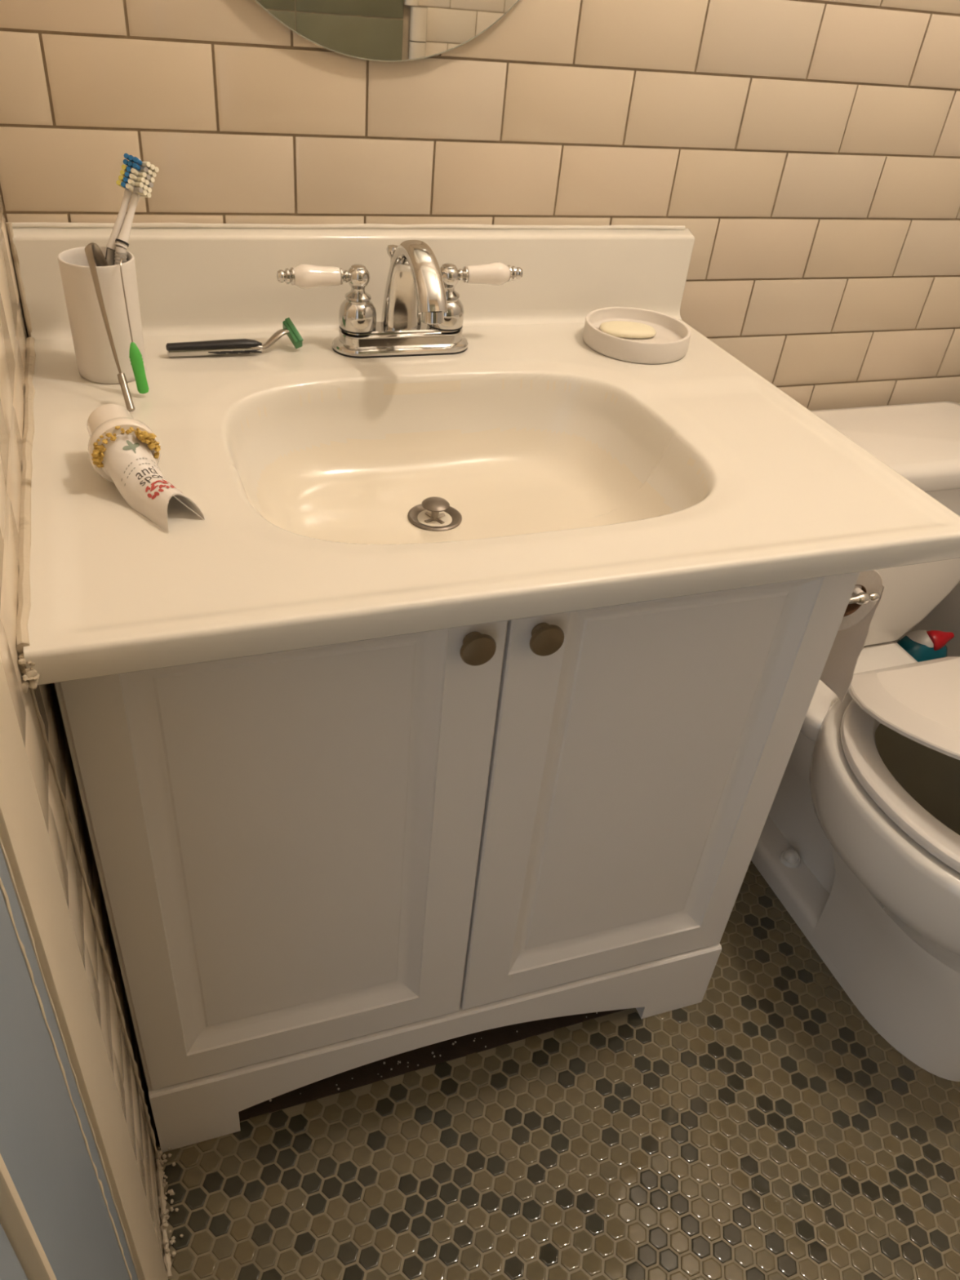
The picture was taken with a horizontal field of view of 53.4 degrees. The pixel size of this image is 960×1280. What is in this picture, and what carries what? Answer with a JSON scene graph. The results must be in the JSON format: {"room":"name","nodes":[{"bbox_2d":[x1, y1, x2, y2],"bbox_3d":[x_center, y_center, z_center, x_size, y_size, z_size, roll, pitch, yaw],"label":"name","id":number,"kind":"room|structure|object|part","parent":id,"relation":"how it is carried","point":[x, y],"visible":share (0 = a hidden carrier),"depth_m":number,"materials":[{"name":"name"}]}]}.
{"room":"bathroom","nodes":[
{"label":"bathroom","id":0,"kind":"room"},
{"bbox_2d":[0,192,183,1279],"bbox_3d":[-0.336,-0.556,0.415,0.092,2.782,0.738,-8,39,-19],"label":"wall","id":1,"kind":"structure","parent":0,"point":[37,710],"depth_m":0.79,"materials":[{"name":"tile"}]},
{"bbox_2d":[0,836,139,1279],"bbox_3d":[-0.053,-0.019,-0.255,0.090,2.780,1.060,-8,39,-19],"label":"door","id":2,"kind":"structure","parent":1,"relation":"in","point":[60,1216],"depth_m":0.48,"materials":[{"name":"grey paint"}]},
{"bbox_2d":[0,656,168,1279],"bbox_3d":[-0.232,-0.365,0.176,0.062,2.780,0.100,-8,39,-19],"label":"trim","id":3,"kind":"structure","parent":1,"relation":"attached to","point":[24,833],"depth_m":0.61,"materials":[{"name":"beige paint"}]},
{"bbox_2d":[0,0,959,410],"bbox_3d":[0.217,-0.888,0.936,1.552,2.780,0.064,-8,39,-19],"label":"wall","id":4,"kind":"structure","parent":0,"point":[808,151],"depth_m":1.09,"materials":[{"name":"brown tile"}]},
{"bbox_2d":[12,227,694,339],"bbox_3d":[-0.102,-0.419,1.108,0.787,0.107,0.030,-8,39,-19],"label":"backsplash","id":5,"kind":"structure","parent":4,"relation":"attached to","point":[190,281],"depth_m":1.08,"materials":[{"name":"stone"}]},
{"bbox_2d":[254,0,519,62],"bbox_3d":[-0.085,-0.755,0.861,0.402,0.402,0.009,-8,39,-19],"label":"round mirror","id":6,"kind":"object","parent":4,"relation":"attached to","point":[375,30],"visible":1,"depth_m":0.96,"materials":[{"name":"clear glass"}]},
{"bbox_2d":[149,860,959,1279],"bbox_3d":[0.396,0.785,1.103,1.562,0.052,1.920,-8,39,-19],"label":"floor","id":7,"kind":"structure","parent":0,"point":[762,1127],"depth_m":1.20,"materials":[{"name":"beige tile"}]},
{"bbox_2d":[54,571,860,1151],"bbox_3d":[-0.068,0.122,1.201,0.759,0.805,0.480,-8,39,-19],"label":"vanity cabinet","id":8,"kind":"object","parent":7,"relation":"on","point":[313,864],"visible":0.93,"depth_m":0.99,"materials":[{"name":"white wood"}]},
{"bbox_3d":[-0.418,0.164,1.093,0.016,0.805,0.453,-8,39,-18],"label":"panel","id":9,"kind":"part","parent":8,"relation":"part of","materials":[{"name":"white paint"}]},
{"bbox_3d":[-0.172,0.219,0.947,0.369,0.665,0.019,-8,39,-18],"label":"door","id":10,"kind":"part","parent":8,"relation":"part of","materials":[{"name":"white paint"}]},
{"bbox_3d":[-0.029,0.516,1.245,0.753,0.133,0.022,-8,39,-18],"label":"toe rail","id":11,"kind":"part","parent":8,"relation":"part of","materials":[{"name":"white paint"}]},
{"bbox_3d":[-0.003,0.006,0.824,0.032,0.032,0.019,-8,39,-19],"label":"knob","id":12,"kind":"part","parent":8,"relation":"part of","materials":[{"name":"gold metal"}]},
{"bbox_2d":[5,222,959,693],"bbox_3d":[-0.019,-0.202,0.944,0.796,0.254,0.585,-8,39,-19],"label":"sink","id":13,"kind":"object","parent":8,"relation":"in","point":[529,470],"visible":0.82,"depth_m":0.97,"materials":[{"name":"ceramic"}]},
{"bbox_2d":[57,246,146,384],"bbox_3d":[-0.362,-0.313,0.923,0.067,0.112,0.067,-8,39,-19],"label":"toothbrush cup","id":14,"kind":"object","parent":13,"relation":"on","point":[95,362],"visible":0.84,"depth_m":0.90,"materials":[{"name":"white ceramic"}]},
{"bbox_2d":[105,153,142,266],"bbox_3d":[-0.346,-0.366,0.917,0.019,0.180,0.074,28,42,27],"label":"toothbrush","id":15,"kind":"object","parent":14,"relation":"in","point":[134,164],"visible":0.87,"depth_m":0.89,"materials":[{"name":"white plastic"}]},
{"bbox_3d":[-0.363,-0.327,0.929,0.035,0.101,0.008,-27,48,-36],"label":"handle","id":16,"kind":"part","parent":15,"relation":"part of","materials":[{"name":"plastic"}]},
{"bbox_2d":[114,161,159,265],"bbox_3d":[-0.334,-0.362,0.919,0.018,0.174,0.079,23,40,21],"label":"toothbrush","id":17,"kind":"object","parent":14,"relation":"in","point":[144,184],"visible":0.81,"depth_m":0.90,"materials":[{"name":"white plastic"}]},
{"bbox_3d":[-0.348,-0.324,0.923,0.009,0.105,0.035,16,38,12],"label":"handle","id":18,"kind":"part","parent":17,"relation":"part of","materials":[{"name":"white plastic"}]},
{"bbox_2d":[84,242,134,411],"bbox_3d":[-0.340,-0.290,0.877,0.024,0.132,0.096,-8,39,-19],"label":"pick","id":19,"kind":"object","parent":13,"relation":"on","point":[94,254],"visible":0.94,"depth_m":0.87,"materials":[{"name":"silver metal"}]},
{"bbox_3d":[-0.346,-0.307,0.877,0.020,0.106,0.073,-6,39,-15],"label":"blade","id":20,"kind":"part","parent":19,"relation":"part of","materials":[{"name":"silver metal"}]},
{"bbox_3d":[-0.328,-0.230,0.884,0.007,0.030,0.028,-16,43,-27],"label":"handle","id":21,"kind":"part","parent":19,"relation":"part of","materials":[{"name":"silver metal"}]},
{"bbox_2d":[120,257,148,394],"bbox_3d":[-0.326,-0.293,0.895,0.014,0.114,0.045,-8,39,-19],"label":"brush","id":22,"kind":"object","parent":13,"relation":"on","point":[135,354],"visible":1,"depth_m":0.90,"materials":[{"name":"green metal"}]},
{"bbox_3d":[-0.323,-0.257,0.905,0.012,0.046,0.015,-27,48,-36],"label":"handle","id":23,"kind":"part","parent":22,"relation":"part of","materials":[{"name":"green plastic"}]},
{"bbox_2d":[86,404,204,532],"bbox_3d":[-0.279,-0.144,0.765,0.057,0.055,0.146,-21,45,-32],"label":"tube","id":24,"kind":"object","parent":13,"relation":"on","point":[122,450],"visible":1,"depth_m":0.76,"materials":[{"name":"printed plastic laminate"},{"name":"white plastic"}]},
{"bbox_2d":[121,457,159,485],"bbox_3d":[-0.271,-0.136,0.763,0.032,0.018,0.019,-8,39,-19],"label":"print","id":25,"kind":"object","parent":24,"relation":"attached to","point":[135,471],"depth_m":0.76,"materials":[{"name":"grey paint"}]},
{"bbox_2d":[135,466,157,479],"bbox_3d":[-0.266,-0.133,0.759,0.007,0.005,0.017,32,44,29],"label":"print","id":26,"kind":"object","parent":24,"relation":"on","point":[142,473],"depth_m":0.76},
{"bbox_2d":[139,475,162,485],"bbox_3d":[-0.259,-0.127,0.757,0.008,0.004,0.020,31,43,29],"label":"print","id":27,"kind":"object","parent":24,"relation":"on","point":[144,480],"depth_m":0.75},
{"bbox_2d":[145,479,181,499],"bbox_3d":[-0.249,-0.119,0.751,0.025,0.009,0.018,-25,47,-35],"label":"print","id":28,"kind":"object","parent":24,"relation":"attached to","point":[155,489],"depth_m":0.75,"materials":[{"name":"red paint"}]},
{"bbox_2d":[165,317,302,357],"bbox_3d":[-0.262,-0.322,1.018,0.143,0.031,0.033,-11,40,-22],"label":"razor","id":29,"kind":"object","parent":13,"relation":"on","point":[234,346],"visible":1,"depth_m":1.01,"materials":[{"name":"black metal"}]},
{"bbox_3d":[-0.280,-0.308,1.011,0.098,0.014,0.012,-8,39,-19],"label":"handle","id":30,"kind":"part","parent":29,"relation":"part of","materials":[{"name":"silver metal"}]},
{"bbox_2d":[276,240,523,358],"bbox_3d":[-0.070,-0.357,1.015,0.276,0.127,0.150,-8,39,-19],"label":"faucet","id":31,"kind":"object","parent":13,"relation":"on","point":[416,285],"visible":1,"depth_m":1.04,"materials":[{"name":"silver metal"}]},
{"bbox_3d":[-0.172,-0.383,1.004,0.049,0.025,0.025,-8,39,-19],"label":"lever","id":32,"kind":"part","parent":31,"relation":"part of","materials":[{"name":"ceramic"}]},
{"bbox_3d":[-0.132,-0.371,1.033,0.041,0.066,0.041,-8,39,-19],"label":"handle","id":33,"kind":"part","parent":31,"relation":"part of","materials":[{"name":"silver metal"}]},
{"bbox_2d":[339,326,375,333],"bbox_3d":[-0.135,-0.345,1.053,0.040,0.002,0.040,30,43,28],"label":"washer","id":34,"kind":"object","parent":31,"relation":"in","point":[343,330],"depth_m":1.04,"materials":[{"name":"silver metal"}]},
{"bbox_3d":[-0.098,-0.397,1.062,0.014,0.081,0.014,-8,39,-19],"label":"lift rod","id":35,"kind":"part","parent":31,"relation":"part of","materials":[{"name":"silver metal"}]},
{"bbox_3d":[-0.067,-0.363,1.003,0.045,0.102,0.135,-8,39,-19],"label":"spout","id":36,"kind":"part","parent":31,"relation":"part of","materials":[{"name":"silver metal"}]},
{"bbox_2d":[428,324,462,331],"bbox_3d":[-0.040,-0.359,1.085,0.040,0.002,0.040,10,37,5],"label":"washer","id":37,"kind":"object","parent":31,"relation":"in","point":[431,327],"depth_m":1.07,"materials":[{"name":"silver metal"}]},
{"bbox_3d":[-0.037,-0.385,1.065,0.041,0.066,0.041,-8,39,-19],"label":"handle","id":38,"kind":"part","parent":31,"relation":"part of","materials":[{"name":"silver metal"}]},
{"bbox_3d":[0.008,-0.408,1.065,0.049,0.025,0.025,-8,39,-19],"label":"lever","id":39,"kind":"part","parent":31,"relation":"part of","materials":[{"name":"ceramic"}]},
{"bbox_2d":[582,306,691,364],"bbox_3d":[0.189,-0.368,1.152,0.127,0.026,0.127,-8,39,-19],"label":"soap dish","id":40,"kind":"object","parent":13,"relation":"on","point":[670,343],"visible":0.94,"depth_m":1.13,"materials":[{"name":"white ceramic"}]},
{"bbox_2d":[600,320,656,338],"bbox_3d":[0.179,-0.377,1.157,0.069,0.009,0.049,-8,39,-19],"label":"soap bar","id":41,"kind":"object","parent":40,"relation":"in","point":[621,329],"visible":0.94,"depth_m":1.15,"materials":[{"name":"beige wax"}]},
{"bbox_3d":[0.058,-0.002,0.843,0.032,0.032,0.019,-8,39,-19],"label":"knob","id":42,"kind":"part","parent":8,"relation":"part of","materials":[{"name":"gold metal"}]},
{"bbox_3d":[0.178,0.172,1.062,0.378,0.665,0.019,-8,39,-18],"label":"door","id":43,"kind":"part","parent":8,"relation":"part of","materials":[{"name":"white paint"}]},
{"bbox_3d":[0.271,0.071,1.319,0.028,0.805,0.453,-8,39,-18],"label":"panel","id":44,"kind":"part","parent":8,"relation":"part of","materials":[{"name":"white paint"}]},
{"bbox_2d":[848,585,879,604],"bbox_3d":[0.378,-0.080,1.079,0.083,0.032,0.158,-8,39,-19],"label":"toilet paper holder","id":45,"kind":"object","parent":8,"relation":"attached to","point":[859,597],"visible":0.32,"depth_m":1.04,"materials":[{"name":"silver metal"}]},
{"bbox_2d":[819,569,884,702],"bbox_3d":[0.390,-0.027,1.129,0.098,0.206,0.105,-8,39,-19],"label":"toilet paper roll","id":46,"kind":"object","parent":45,"relation":"hanging from","point":[837,673],"visible":0.34,"depth_m":1.12,"materials":[{"name":"white paper"}]},
{"bbox_3d":[0.398,-0.043,1.033,0.081,0.032,0.032,-8,39,-19],"label":"post","id":47,"kind":"part","parent":45,"relation":"part of","materials":[{"name":"silver metal"}]},
{"bbox_2d":[751,400,959,1081],"bbox_3d":[0.617,0.139,1.375,0.490,0.692,0.732,-8,39,-19],"label":"toilet","id":48,"kind":"object","parent":7,"relation":"on","point":[859,842],"visible":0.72,"depth_m":1.32,"materials":[{"name":"ceramic"}]},
{"bbox_3d":[0.558,-0.275,1.370,0.490,0.040,0.210,-8,39,-19],"label":"tank lid","id":49,"kind":"part","parent":48,"relation":"part of","materials":[{"name":"white ceramic"}]},
{"bbox_3d":[0.654,0.180,1.219,0.344,0.020,0.404,-8,39,-19],"label":"seat","id":50,"kind":"part","parent":48,"relation":"part of","materials":[{"name":"plastic"}]},
{"bbox_3d":[0.674,0.096,1.177,0.328,0.159,0.401,-8,39,-19],"label":"lid","id":51,"kind":"part","parent":48,"relation":"part of","materials":[{"name":"plastic"}]},
{"bbox_3d":[0.546,-0.148,1.460,0.464,0.270,0.197,-8,39,-19],"label":"tank","id":52,"kind":"part","parent":48,"relation":"part of","materials":[{"name":"white ceramic"}]},
{"bbox_2d":[896,630,954,662],"bbox_3d":[0.748,0.117,1.721,0.108,0.336,0.066,-8,39,-19],"label":"bottle","id":53,"kind":"object","parent":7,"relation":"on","point":[921,645],"visible":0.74,"depth_m":1.62,"materials":[{"name":"teal plastic"}]},
{"bbox_2d":[894,582,959,657],"bbox_3d":[1.228,-0.440,0.494,0.060,2.780,1.920,-8,39,-19],"label":"wall","id":54,"kind":"structure","parent":0,"point":[945,616],"depth_m":1.71,"materials":[{"name":"paint"}]}
]}

